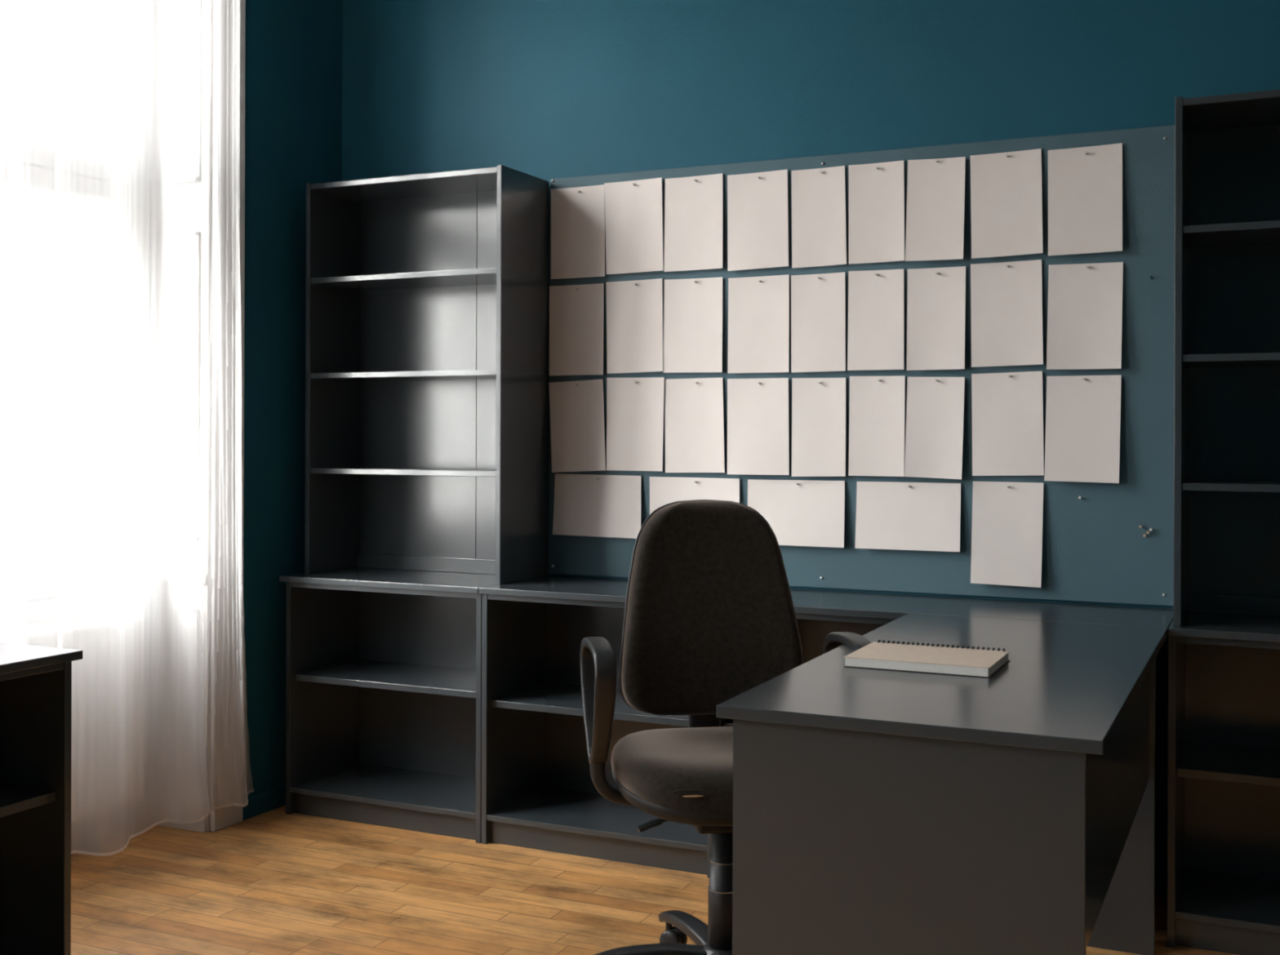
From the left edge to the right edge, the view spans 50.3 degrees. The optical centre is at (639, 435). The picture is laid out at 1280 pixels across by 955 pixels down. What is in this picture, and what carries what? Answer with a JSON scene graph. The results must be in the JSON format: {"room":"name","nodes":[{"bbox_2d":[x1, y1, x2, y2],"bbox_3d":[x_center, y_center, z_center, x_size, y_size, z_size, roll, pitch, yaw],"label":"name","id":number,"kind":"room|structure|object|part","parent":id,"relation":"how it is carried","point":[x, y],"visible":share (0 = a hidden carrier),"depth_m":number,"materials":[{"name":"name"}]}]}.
{"room":"office","nodes":[
{"label":"office","id":0,"kind":"room"},
{"bbox_2d":[22,0,342,831],"bbox_3d":[-2.362,-0.578,2.202,0.420,3.500,5.512,0,0,25],"label":"wall","id":1,"kind":"structure","parent":0,"point":[294,48],"depth_m":4.31,"materials":[{"name":"teal paint"}]},
{"bbox_2d":[20,0,245,850],"bbox_3d":[-1.727,-0.446,3.411,0.326,3.240,1.790,0,0,25],"label":"curtain","id":2,"kind":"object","parent":1,"relation":"in","point":[193,755],"depth_m":4.07,"materials":[{"name":"white fabric"}]},
{"bbox_3d":[-1.683,-0.176,3.766,0.064,1.128,0.680,0,0,25],"label":"sash","id":3,"kind":"part","parent":2,"relation":"part of","materials":[{"name":"white paint"}]},
{"bbox_3d":[-1.679,-1.354,3.766,0.064,1.015,0.680,0,0,25],"label":"sash","id":4,"kind":"part","parent":2,"relation":"part of","materials":[{"name":"white paint"}]},
{"bbox_3d":[-1.833,-0.759,3.461,0.070,2.349,1.514,0,0,25],"label":"frame","id":5,"kind":"part","parent":2,"relation":"part of","materials":[{"name":"white paint"}]},
{"bbox_3d":[-1.818,0.431,3.451,0.103,0.030,1.514,0,0,25],"label":"sill","id":6,"kind":"part","parent":2,"relation":"part of","materials":[{"name":"white fabric"}]},
{"bbox_3d":[-1.378,-0.384,4.087,0.228,3.119,0.020,0,0,25],"label":"reveal panel","id":7,"kind":"part","parent":2,"relation":"part of","materials":[{"name":"white fabric"}]},
{"bbox_3d":[-1.588,-0.445,3.346,0.018,3.240,1.790,0,0,25],"label":"casing","id":8,"kind":"part","parent":2,"relation":"part of","materials":[{"name":"white fabric"}]},
{"bbox_2d":[242,769,285,821],"bbox_3d":[-1.112,1.121,4.383,0.014,0.110,0.497,0,0,25],"label":"baseboard","id":9,"kind":"structure","parent":1,"relation":"attached to","point":[268,794],"depth_m":4.25,"materials":[{"name":"teal paint"}]},
{"bbox_2d":[71,804,1236,954],"bbox_3d":[-0.205,1.239,1.194,5.192,0.120,5.712,0,0,25],"label":"floor","id":10,"kind":"structure","parent":0,"point":[274,882],"depth_m":3.49,"materials":[{"name":"brown wood"}]},
{"bbox_2d":[0,642,82,954],"bbox_3d":[-1.472,0.805,2.495,0.392,0.740,0.780,0,0,25],"label":"base cabinet","id":11,"kind":"object","parent":10,"relation":"on","point":[36,682],"visible":1,"depth_m":2.77,"materials":[{"name":"grey laminate"}]},
{"bbox_3d":[-1.480,0.728,2.500,0.331,0.020,0.714,0,0,25],"label":"shelf","id":12,"kind":"part","parent":11,"relation":"part of","materials":[{"name":"grey laminate"}]},
{"bbox_3d":[-1.473,0.462,2.498,0.362,0.016,0.716,0,0,25],"label":"panel","id":13,"kind":"part","parent":11,"relation":"part of","materials":[{"name":"grey laminate"}]},
{"bbox_2d":[22,609,144,848],"bbox_3d":[-1.750,0.844,3.430,0.088,0.660,1.268,0,0,25],"label":"radiator","id":14,"kind":"object","parent":10,"relation":"on","point":[108,683],"visible":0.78,"depth_m":3.87,"materials":[{"name":"white metal"}]},
{"bbox_2d":[22,609,141,631],"bbox_3d":[-1.755,0.516,3.433,0.074,0.004,1.260,0,0,25],"label":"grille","id":15,"kind":"object","parent":14,"relation":"attached to","point":[112,618],"depth_m":3.82,"materials":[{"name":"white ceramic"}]},
{"bbox_3d":[-1.488,0.795,4.004,0.078,0.560,0.008,0,0,25],"label":"panel","id":16,"kind":"part","parent":14,"relation":"part of","materials":[{"name":"white metal"}]},
{"bbox_2d":[285,582,482,843],"bbox_3d":[-0.702,0.817,4.252,0.706,0.722,0.366,0,0,25],"label":"base cabinet","id":17,"kind":"object","parent":10,"relation":"on","point":[384,686],"visible":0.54,"depth_m":4.37,"materials":[{"name":"grey laminate"}]},
{"bbox_3d":[-1.014,0.816,4.397,0.017,0.722,0.366,0,0,25],"label":"panel","id":18,"kind":"part","parent":17,"relation":"part of","materials":[{"name":"grey laminate"}]},
{"bbox_3d":[-0.706,1.101,4.244,0.672,0.016,0.348,0,0,25],"label":"panel","id":19,"kind":"part","parent":17,"relation":"part of","materials":[{"name":"grey laminate"}]},
{"bbox_3d":[-0.702,0.464,4.249,0.672,0.016,0.356,0,0,25],"label":"panel","id":20,"kind":"part","parent":17,"relation":"part of","materials":[{"name":"grey laminate"}]},
{"bbox_3d":[-0.700,0.756,4.255,0.670,0.020,0.325,0,0,25],"label":"shelf","id":21,"kind":"part","parent":17,"relation":"part of","materials":[{"name":"grey laminate"}]},
{"bbox_2d":[279,567,495,594],"bbox_3d":[-0.710,0.447,4.253,0.721,0.018,0.391,0,0,25],"label":"cabinet top","id":22,"kind":"structure","parent":17,"relation":"on","point":[425,580],"depth_m":4.15,"materials":[{"name":"grey laminate"}]},
{"bbox_2d":[304,164,549,584],"bbox_3d":[-0.670,-0.178,4.280,0.713,1.231,0.289,0,0,25],"label":"bookcase","id":23,"kind":"object","parent":22,"relation":"on","point":[427,329],"visible":1,"depth_m":4.36,"materials":[{"name":"grey laminate"}]},
{"bbox_3d":[-0.986,-0.179,4.427,0.016,1.231,0.289,0,0,25],"label":"panel","id":24,"kind":"part","parent":23,"relation":"part of","materials":[{"name":"grey laminate"}]},
{"bbox_3d":[-0.676,0.114,4.268,0.678,0.017,0.253,0,0,25],"label":"shelf","id":25,"kind":"part","parent":23,"relation":"part of","materials":[{"name":"grey laminate"}]},
{"bbox_3d":[-0.675,-0.185,4.268,0.678,0.017,0.253,0,0,25],"label":"shelf","id":26,"kind":"part","parent":23,"relation":"part of","materials":[{"name":"grey laminate"}]},
{"bbox_3d":[-0.674,-0.485,4.268,0.678,0.017,0.253,0,0,25],"label":"shelf","id":27,"kind":"part","parent":23,"relation":"part of","materials":[{"name":"grey laminate"}]},
{"bbox_3d":[-0.673,-0.780,4.269,0.680,0.017,0.261,0,0,25],"label":"panel","id":28,"kind":"part","parent":23,"relation":"part of","materials":[{"name":"grey laminate"}]},
{"bbox_3d":[-0.627,0.415,4.377,0.680,0.046,0.016,0,0,25],"label":"rail","id":29,"kind":"part","parent":23,"relation":"part of","materials":[{"name":"grey laminate"}]},
{"bbox_3d":[-0.620,-0.176,4.388,0.680,1.225,0.008,0,0,25],"label":"panel","id":30,"kind":"part","parent":23,"relation":"part of","materials":[{"name":"grey laminate"}]},
{"bbox_3d":[-0.354,-0.177,4.133,0.016,1.231,0.289,0,0,25],"label":"panel","id":31,"kind":"part","parent":23,"relation":"part of","materials":[{"name":"grey laminate"}]},
{"bbox_3d":[-0.630,0.791,4.407,0.672,0.634,0.008,0,0,25],"label":"panel","id":32,"kind":"part","parent":17,"relation":"part of","materials":[{"name":"grey laminate"}]},
{"bbox_3d":[-0.390,0.818,4.106,0.017,0.722,0.366,0,0,25],"label":"panel","id":33,"kind":"part","parent":17,"relation":"part of","materials":[{"name":"grey laminate"}]},
{"bbox_2d":[480,594,711,878],"bbox_3d":[-0.053,0.819,3.949,0.720,0.722,0.366,0,0,25],"label":"base cabinet","id":34,"kind":"object","parent":10,"relation":"on","point":[539,792],"visible":0.43,"depth_m":4.02,"materials":[{"name":"grey laminate"}]},
{"bbox_3d":[-0.372,0.818,4.098,0.017,0.722,0.366,0,0,25],"label":"panel","id":35,"kind":"part","parent":34,"relation":"part of","materials":[{"name":"grey laminate"}]},
{"bbox_3d":[-0.053,0.467,3.947,0.686,0.016,0.356,0,0,25],"label":"panel","id":36,"kind":"part","parent":34,"relation":"part of","materials":[{"name":"grey laminate"}]},
{"bbox_3d":[-0.052,0.779,3.953,0.684,0.020,0.325,0,0,25],"label":"shelf","id":37,"kind":"part","parent":34,"relation":"part of","materials":[{"name":"grey laminate"}]},
{"bbox_3d":[-0.058,1.103,3.942,0.686,0.016,0.348,0,0,25],"label":"panel","id":38,"kind":"part","parent":34,"relation":"part of","materials":[{"name":"grey laminate"}]},
{"bbox_3d":[0.019,0.793,4.104,0.686,0.634,0.008,0,0,25],"label":"panel","id":39,"kind":"part","parent":34,"relation":"part of","materials":[{"name":"grey laminate"}]},
{"bbox_3d":[0.265,0.820,3.801,0.017,0.722,0.366,0,0,25],"label":"panel","id":40,"kind":"part","parent":34,"relation":"part of","materials":[{"name":"grey laminate"}]},
{"bbox_2d":[479,575,1173,634],"bbox_3d":[0.458,0.451,3.710,1.851,0.018,0.391,0,0,25],"label":"countertop","id":41,"kind":"structure","parent":34,"relation":"on","point":[814,602],"depth_m":3.56,"materials":[{"name":"grey laminate"}]},
{"bbox_2d":[580,499,871,954],"bbox_3d":[0.178,0.664,2.884,0.587,1.034,0.565,0,0,-9],"label":"office chair","id":42,"kind":"object","parent":10,"relation":"on","point":[709,619],"visible":0.73,"depth_m":2.99,"materials":[{"name":"brown fabric"}]},
{"bbox_3d":[-0.015,0.601,2.841,0.192,0.356,0.271,0,0,-9],"label":"armrest","id":43,"kind":"part","parent":42,"relation":"part of","materials":[{"name":"black plastic"}]},
{"bbox_3d":[0.015,1.096,2.863,0.259,0.046,0.051,0,0,-6],"label":"leg","id":44,"kind":"part","parent":42,"relation":"part of","materials":[{"name":"black plastic"}]},
{"bbox_3d":[0.060,0.799,2.818,0.136,0.029,0.018,0,0,-19],"label":"height lever","id":45,"kind":"part","parent":42,"relation":"part of","materials":[{"name":"black plastic"}]},
{"bbox_3d":[0.178,0.694,2.881,0.470,0.089,0.456,0,0,-9],"label":"seat","id":46,"kind":"part","parent":42,"relation":"part of","materials":[{"name":"brown fabric"}]},
{"bbox_3d":[0.111,1.097,3.030,0.052,0.046,0.259,0,0,-24],"label":"leg","id":47,"kind":"part","parent":42,"relation":"part of","materials":[{"name":"black plastic"}]},
{"bbox_3d":[0.160,0.615,3.002,0.071,0.350,0.207,0,0,-9],"label":"post","id":48,"kind":"part","parent":42,"relation":"part of","materials":[{"name":"black metal"}]},
{"bbox_3d":[0.156,0.384,3.030,0.408,0.472,0.125,0,0,-9],"label":"backrest","id":49,"kind":"part","parent":42,"relation":"part of","materials":[{"name":"brown fabric"}]},
{"bbox_3d":[0.375,0.602,2.902,0.192,0.356,0.271,0,0,-9],"label":"armrest","id":50,"kind":"part","parent":42,"relation":"part of","materials":[{"name":"black plastic"}]},
{"bbox_2d":[720,613,894,726],"bbox_3d":[0.601,0.821,3.644,0.720,0.722,0.366,0,0,25],"label":"base cabinet","id":51,"kind":"object","parent":10,"relation":"on","point":[813,629],"visible":0.03,"depth_m":3.85,"materials":[{"name":"grey laminate"}]},
{"bbox_3d":[0.282,0.820,3.793,0.017,0.722,0.366,0,0,25],"label":"panel","id":52,"kind":"part","parent":51,"relation":"part of","materials":[{"name":"grey laminate"}]},
{"bbox_3d":[0.603,0.781,3.647,0.684,0.020,0.325,0,0,25],"label":"shelf","id":53,"kind":"part","parent":51,"relation":"part of","materials":[{"name":"grey laminate"}]},
{"bbox_3d":[0.673,0.795,3.799,0.686,0.634,0.008,0,0,25],"label":"panel","id":54,"kind":"part","parent":51,"relation":"part of","materials":[{"name":"grey laminate"}]},
{"bbox_3d":[0.601,0.469,3.642,0.686,0.016,0.356,0,0,25],"label":"panel","id":55,"kind":"part","parent":51,"relation":"part of","materials":[{"name":"grey laminate"}]},
{"bbox_2d":[715,613,1167,954],"bbox_3d":[0.667,0.812,2.683,0.602,0.740,1.290,0,0,25],"label":"desk","id":56,"kind":"object","parent":10,"relation":"on","point":[1011,811],"visible":0.99,"depth_m":2.16,"materials":[{"name":"grey laminate"}]},
{"bbox_3d":[0.404,0.822,2.121,0.552,0.719,0.018,0,0,25],"label":"panel","id":57,"kind":"part","parent":56,"relation":"part of","materials":[{"name":"grey laminate"}]},
{"bbox_2d":[844,640,1009,677],"bbox_3d":[0.559,0.430,2.640,0.274,0.025,0.217,0,0,25],"label":"notebook","id":58,"kind":"object","parent":56,"relation":"on","point":[971,662],"visible":1,"depth_m":2.59,"materials":[{"name":"beige paper"}]},
{"bbox_3d":[0.900,0.619,2.561,0.016,0.309,1.197,0,0,25],"label":"modesty panel","id":59,"kind":"part","parent":56,"relation":"part of","materials":[{"name":"grey laminate"}]},
{"bbox_3d":[0.920,0.824,3.222,0.556,0.719,0.018,0,0,25],"label":"panel","id":60,"kind":"part","parent":56,"relation":"part of","materials":[{"name":"grey laminate"}]},
{"bbox_2d":[1167,635,1279,954],"bbox_3d":[1.621,0.825,3.169,0.716,0.722,0.366,0,0,25],"label":"base cabinet","id":61,"kind":"object","parent":10,"relation":"on","point":[1224,724],"visible":0.79,"depth_m":3.38,"materials":[{"name":"grey laminate"}]},
{"bbox_3d":[1.304,0.824,3.317,0.017,0.722,0.366,0,0,25],"label":"panel","id":62,"kind":"part","parent":61,"relation":"part of","materials":[{"name":"grey laminate"}]},
{"bbox_2d":[1168,611,1279,642],"bbox_3d":[1.625,0.455,3.166,0.721,0.018,0.391,0,0,25],"label":"countertop","id":63,"kind":"structure","parent":61,"relation":"on","point":[1195,624],"depth_m":3.15,"materials":[{"name":"grey laminate"}]},
{"bbox_2d":[1173,89,1279,626],"bbox_3d":[1.637,-0.170,3.178,0.712,1.231,0.338,0,0,25],"label":"bookcase","id":64,"kind":"object","parent":63,"relation":"on","point":[1227,345],"visible":1,"depth_m":3.39,"materials":[{"name":"grey laminate"}]},
{"bbox_3d":[1.322,-0.171,3.325,0.016,1.231,0.338,0,0,25],"label":"panel","id":65,"kind":"part","parent":64,"relation":"part of","materials":[{"name":"grey laminate"}]},
{"bbox_3d":[1.631,0.121,3.166,0.678,0.017,0.302,0,0,25],"label":"shelf","id":66,"kind":"part","parent":64,"relation":"part of","materials":[{"name":"grey laminate"}]},
{"bbox_3d":[1.632,-0.177,3.166,0.678,0.017,0.302,0,0,25],"label":"shelf","id":67,"kind":"part","parent":64,"relation":"part of","materials":[{"name":"grey laminate"}]},
{"bbox_3d":[1.634,-0.772,3.167,0.680,0.017,0.310,0,0,25],"label":"panel","id":68,"kind":"part","parent":64,"relation":"part of","materials":[{"name":"grey laminate"}]},
{"bbox_3d":[1.633,-0.477,3.166,0.678,0.017,0.302,0,0,25],"label":"shelf","id":69,"kind":"part","parent":64,"relation":"part of","materials":[{"name":"grey laminate"}]},
{"bbox_3d":[1.690,0.423,3.297,0.680,0.046,0.016,0,0,25],"label":"rail","id":70,"kind":"part","parent":64,"relation":"part of","materials":[{"name":"grey laminate"}]},
{"bbox_3d":[1.617,1.109,3.162,0.682,0.016,0.348,0,0,25],"label":"panel","id":71,"kind":"part","parent":61,"relation":"part of","materials":[{"name":"grey laminate"}]},
{"bbox_3d":[1.621,0.472,3.166,0.682,0.016,0.356,0,0,25],"label":"panel","id":72,"kind":"part","parent":61,"relation":"part of","materials":[{"name":"grey laminate"}]},
{"bbox_3d":[1.623,0.784,3.172,0.680,0.020,0.325,0,0,25],"label":"shelf","id":73,"kind":"part","parent":61,"relation":"part of","materials":[{"name":"grey laminate"}]},
{"bbox_3d":[1.693,0.799,3.324,0.682,0.634,0.008,0,0,25],"label":"panel","id":74,"kind":"part","parent":61,"relation":"part of","materials":[{"name":"grey laminate"}]},
{"bbox_2d":[342,0,1279,896],"bbox_3d":[0.986,-0.567,3.737,5.192,3.500,0.100,0,0,25],"label":"wall","id":75,"kind":"structure","parent":0,"point":[546,90],"depth_m":3.97,"materials":[{"name":"teal paint"}]},
{"bbox_2d":[548,124,1174,606],"bbox_3d":[0.609,-0.181,3.848,1.966,1.232,0.016,0,0,25],"label":"pinboard","id":76,"kind":"object","parent":75,"relation":"attached to","point":[1095,549],"visible":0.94,"depth_m":3.63,"materials":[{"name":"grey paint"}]},
{"bbox_2d":[549,283,604,375],"bbox_3d":[-0.197,-0.325,4.210,0.192,0.280,0.012,0,0,25],"label":"paper sheet","id":77,"kind":"object","parent":76,"relation":"attached to","point":[575,317],"visible":1,"depth_m":4.21,"materials":[{"name":"white paper"}]},
{"bbox_2d":[548,378,605,472],"bbox_3d":[-0.194,-0.028,4.206,0.205,0.288,0.018,0,0,25],"label":"paper sheet","id":78,"kind":"object","parent":76,"relation":"attached to","point":[576,412],"visible":1,"depth_m":4.21,"materials":[{"name":"white paper"}]},
{"bbox_2d":[551,184,604,279],"bbox_3d":[-0.192,-0.626,4.208,0.193,0.282,0.012,0,0,25],"label":"paper sheet","id":79,"kind":"object","parent":76,"relation":"attached to","point":[577,219],"visible":1,"depth_m":4.21,"materials":[{"name":"white paper"}]},
{"bbox_2d":[552,473,640,538],"bbox_3d":[-0.130,0.216,4.175,0.302,0.191,0.020,0,0,25],"label":"paper sheet","id":80,"kind":"object","parent":76,"relation":"attached to","point":[610,505],"visible":0.97,"depth_m":4.18,"materials":[{"name":"white paper"}]},
{"bbox_2d":[604,177,663,274],"bbox_3d":[-0.019,-0.630,4.124,0.201,0.283,0.011,0,0,25],"label":"paper sheet","id":81,"kind":"object","parent":76,"relation":"attached to","point":[633,215],"visible":1,"depth_m":4.13,"materials":[{"name":"white paper"}]},
{"bbox_2d":[605,278,662,373],"bbox_3d":[-0.017,-0.329,4.125,0.196,0.283,0.016,0,0,25],"label":"paper sheet","id":82,"kind":"object","parent":76,"relation":"attached to","point":[634,313],"visible":1,"depth_m":4.13,"materials":[{"name":"white paper"}]},
{"bbox_2d":[606,377,664,471],"bbox_3d":[-0.016,-0.034,4.122,0.191,0.283,0.012,0,0,25],"label":"paper sheet","id":83,"kind":"object","parent":76,"relation":"attached to","point":[634,411],"visible":1,"depth_m":4.12,"materials":[{"name":"white paper"}]},
{"bbox_2d":[662,277,722,373],"bbox_3d":[0.158,-0.325,4.045,0.190,0.281,0.013,0,0,25],"label":"paper sheet","id":84,"kind":"object","parent":76,"relation":"attached to","point":[693,312],"visible":1,"depth_m":4.05,"materials":[{"name":"white paper"}]},
{"bbox_2d":[663,173,722,271],"bbox_3d":[0.159,-0.628,4.044,0.190,0.282,0.014,0,0,25],"label":"paper sheet","id":85,"kind":"object","parent":76,"relation":"attached to","point":[693,211],"visible":1,"depth_m":4.05,"materials":[{"name":"white paper"}]},
{"bbox_2d":[664,377,724,472],"bbox_3d":[0.162,-0.028,4.043,0.197,0.282,0.013,0,0,25],"label":"paper sheet","id":86,"kind":"object","parent":76,"relation":"attached to","point":[695,425],"visible":1,"depth_m":4.04,"materials":[{"name":"white paper"}]},
{"bbox_2d":[649,476,739,514],"bbox_3d":[0.159,0.221,4.040,0.295,0.191,0.020,0,0,25],"label":"paper sheet","id":87,"kind":"object","parent":76,"relation":"attached to","point":[664,491],"visible":0.35,"depth_m":4.05,"materials":[{"name":"white paper"}]},
{"bbox_2d":[727,168,788,271],"bbox_3d":[0.342,-0.622,3.960,0.192,0.285,0.012,0,0,25],"label":"paper sheet","id":88,"kind":"object","parent":76,"relation":"attached to","point":[757,224],"visible":1,"depth_m":3.96,"materials":[{"name":"white paper"}]},
{"bbox_2d":[727,377,789,475],"bbox_3d":[0.342,-0.025,3.957,0.195,0.280,0.017,0,0,25],"label":"paper sheet","id":89,"kind":"object","parent":76,"relation":"attached to","point":[757,415],"visible":1,"depth_m":3.96,"materials":[{"name":"white paper"}]},
{"bbox_2d":[727,274,789,373],"bbox_3d":[0.344,-0.321,3.959,0.190,0.281,0.012,0,0,25],"label":"paper sheet","id":90,"kind":"object","parent":76,"relation":"attached to","point":[758,313],"visible":1,"depth_m":3.96,"materials":[{"name":"white paper"}]},
{"bbox_2d":[747,479,844,547],"bbox_3d":[0.444,0.223,3.906,0.294,0.188,0.021,0,0,25],"label":"paper sheet","id":91,"kind":"object","parent":76,"relation":"attached to","point":[811,513],"visible":0.85,"depth_m":3.90,"materials":[{"name":"white paper"}]},
{"bbox_2d":[791,271,845,372],"bbox_3d":[0.507,-0.320,3.883,0.164,0.281,0.011,0,0,25],"label":"paper sheet","id":92,"kind":"object","parent":76,"relation":"attached to","point":[818,314],"visible":1,"depth_m":3.88,"materials":[{"name":"white paper"}]},
{"bbox_2d":[791,377,845,476],"bbox_3d":[0.508,-0.022,3.879,0.163,0.282,0.017,0,0,25],"label":"paper sheet","id":93,"kind":"object","parent":76,"relation":"attached to","point":[818,410],"visible":1,"depth_m":3.88,"materials":[{"name":"white paper"}]},
{"bbox_2d":[791,165,846,268],"bbox_3d":[0.509,-0.620,3.883,0.166,0.283,0.011,0,0,25],"label":"paper sheet","id":94,"kind":"object","parent":76,"relation":"attached to","point":[819,238],"visible":1,"depth_m":3.88,"materials":[{"name":"white paper"}]},
{"bbox_2d":[847,268,903,370],"bbox_3d":[0.659,-0.322,3.812,0.161,0.280,0.012,0,0,25],"label":"paper sheet","id":95,"kind":"object","parent":76,"relation":"attached to","point":[875,303],"visible":1,"depth_m":3.81,"materials":[{"name":"white paper"}]},
{"bbox_2d":[848,160,904,263],"bbox_3d":[0.660,-0.621,3.811,0.163,0.281,0.014,0,0,25],"label":"paper sheet","id":96,"kind":"object","parent":76,"relation":"attached to","point":[876,197],"visible":1,"depth_m":3.81,"materials":[{"name":"white paper"}]},
{"bbox_2d":[848,375,905,476],"bbox_3d":[0.660,-0.026,3.807,0.160,0.280,0.019,0,0,25],"label":"paper sheet","id":97,"kind":"object","parent":76,"relation":"attached to","point":[876,408],"visible":1,"depth_m":3.81,"materials":[{"name":"white paper"}]},
{"bbox_2d":[854,481,960,551],"bbox_3d":[0.739,0.224,3.769,0.292,0.187,0.020,0,0,25],"label":"paper sheet","id":98,"kind":"object","parent":76,"relation":"attached to","point":[922,516],"visible":1,"depth_m":3.77,"materials":[{"name":"white paper"}]},
{"bbox_2d":[904,377,964,479],"bbox_3d":[0.806,-0.021,3.735,0.161,0.281,0.019,0,0,25],"label":"paper sheet","id":99,"kind":"object","parent":76,"relation":"attached to","point":[934,438],"visible":1,"depth_m":3.74,"materials":[{"name":"white paper"}]},
{"bbox_2d":[905,156,965,261],"bbox_3d":[0.808,-0.619,3.735,0.161,0.283,0.019,0,0,25],"label":"paper sheet","id":100,"kind":"object","parent":76,"relation":"attached to","point":[935,191],"visible":1,"depth_m":3.74,"materials":[{"name":"white paper"}]},
{"bbox_2d":[906,266,965,370],"bbox_3d":[0.810,-0.319,3.737,0.161,0.281,0.019,0,0,25],"label":"paper sheet","id":101,"kind":"object","parent":76,"relation":"attached to","point":[936,303],"visible":1,"depth_m":3.74,"materials":[{"name":"white paper"}]},
{"bbox_2d":[969,148,1043,258],"bbox_3d":[0.981,-0.619,3.657,0.195,0.285,0.022,0,0,25],"label":"paper sheet","id":102,"kind":"object","parent":76,"relation":"attached to","point":[1006,197],"visible":1,"depth_m":3.66,"materials":[{"name":"white paper"}]},
{"bbox_2d":[970,259,1043,367],"bbox_3d":[0.982,-0.325,3.658,0.194,0.283,0.018,0,0,25],"label":"paper sheet","id":103,"kind":"object","parent":76,"relation":"attached to","point":[1006,302],"visible":1,"depth_m":3.66,"materials":[{"name":"white paper"}]},
{"bbox_2d":[970,481,1043,587],"bbox_3d":[0.983,0.264,3.656,0.188,0.278,0.020,0,0,25],"label":"paper sheet","id":104,"kind":"object","parent":76,"relation":"attached to","point":[1006,529],"visible":1,"depth_m":3.66,"materials":[{"name":"white paper"}]},
{"bbox_2d":[971,371,1044,475],"bbox_3d":[0.985,-0.030,3.660,0.192,0.281,0.012,0,0,25],"label":"paper sheet","id":105,"kind":"object","parent":76,"relation":"attached to","point":[1007,412],"visible":1,"depth_m":3.66,"materials":[{"name":"white paper"}]},
{"bbox_2d":[1044,374,1121,483],"bbox_3d":[1.158,-0.016,3.570,0.190,0.280,0.020,0,0,25],"label":"paper sheet","id":106,"kind":"object","parent":76,"relation":"attached to","point":[1083,417],"visible":1,"depth_m":3.57,"materials":[{"name":"white paper"}]},
{"bbox_2d":[1046,262,1123,369],"bbox_3d":[1.163,-0.311,3.571,0.189,0.279,0.022,0,0,25],"label":"paper sheet","id":107,"kind":"object","parent":76,"relation":"attached to","point":[1085,308],"visible":1,"depth_m":3.58,"materials":[{"name":"white paper"}]},
{"bbox_2d":[1048,142,1122,255],"bbox_3d":[1.164,-0.616,3.572,0.190,0.285,0.022,0,0,25],"label":"paper sheet","id":108,"kind":"object","parent":76,"relation":"attached to","point":[1085,192],"visible":1,"depth_m":3.57,"materials":[{"name":"white paper"}]},
{"bbox_3d":[-0.193,-2.381,1.194,5.192,0.120,5.712,0,0,25],"label":"ceiling","id":109,"kind":"structure","parent":0,"visible":0},
{"bbox_3d":[-2.033,-2.287,2.227,0.110,0.080,4.330,0,0,25],"label":"rail","id":110,"kind":"object","parent":109,"relation":"attached to","visible":0},
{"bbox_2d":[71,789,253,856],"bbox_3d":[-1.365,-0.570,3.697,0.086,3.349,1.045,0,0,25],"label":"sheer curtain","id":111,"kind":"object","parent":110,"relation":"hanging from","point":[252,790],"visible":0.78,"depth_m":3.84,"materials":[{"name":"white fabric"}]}
]}

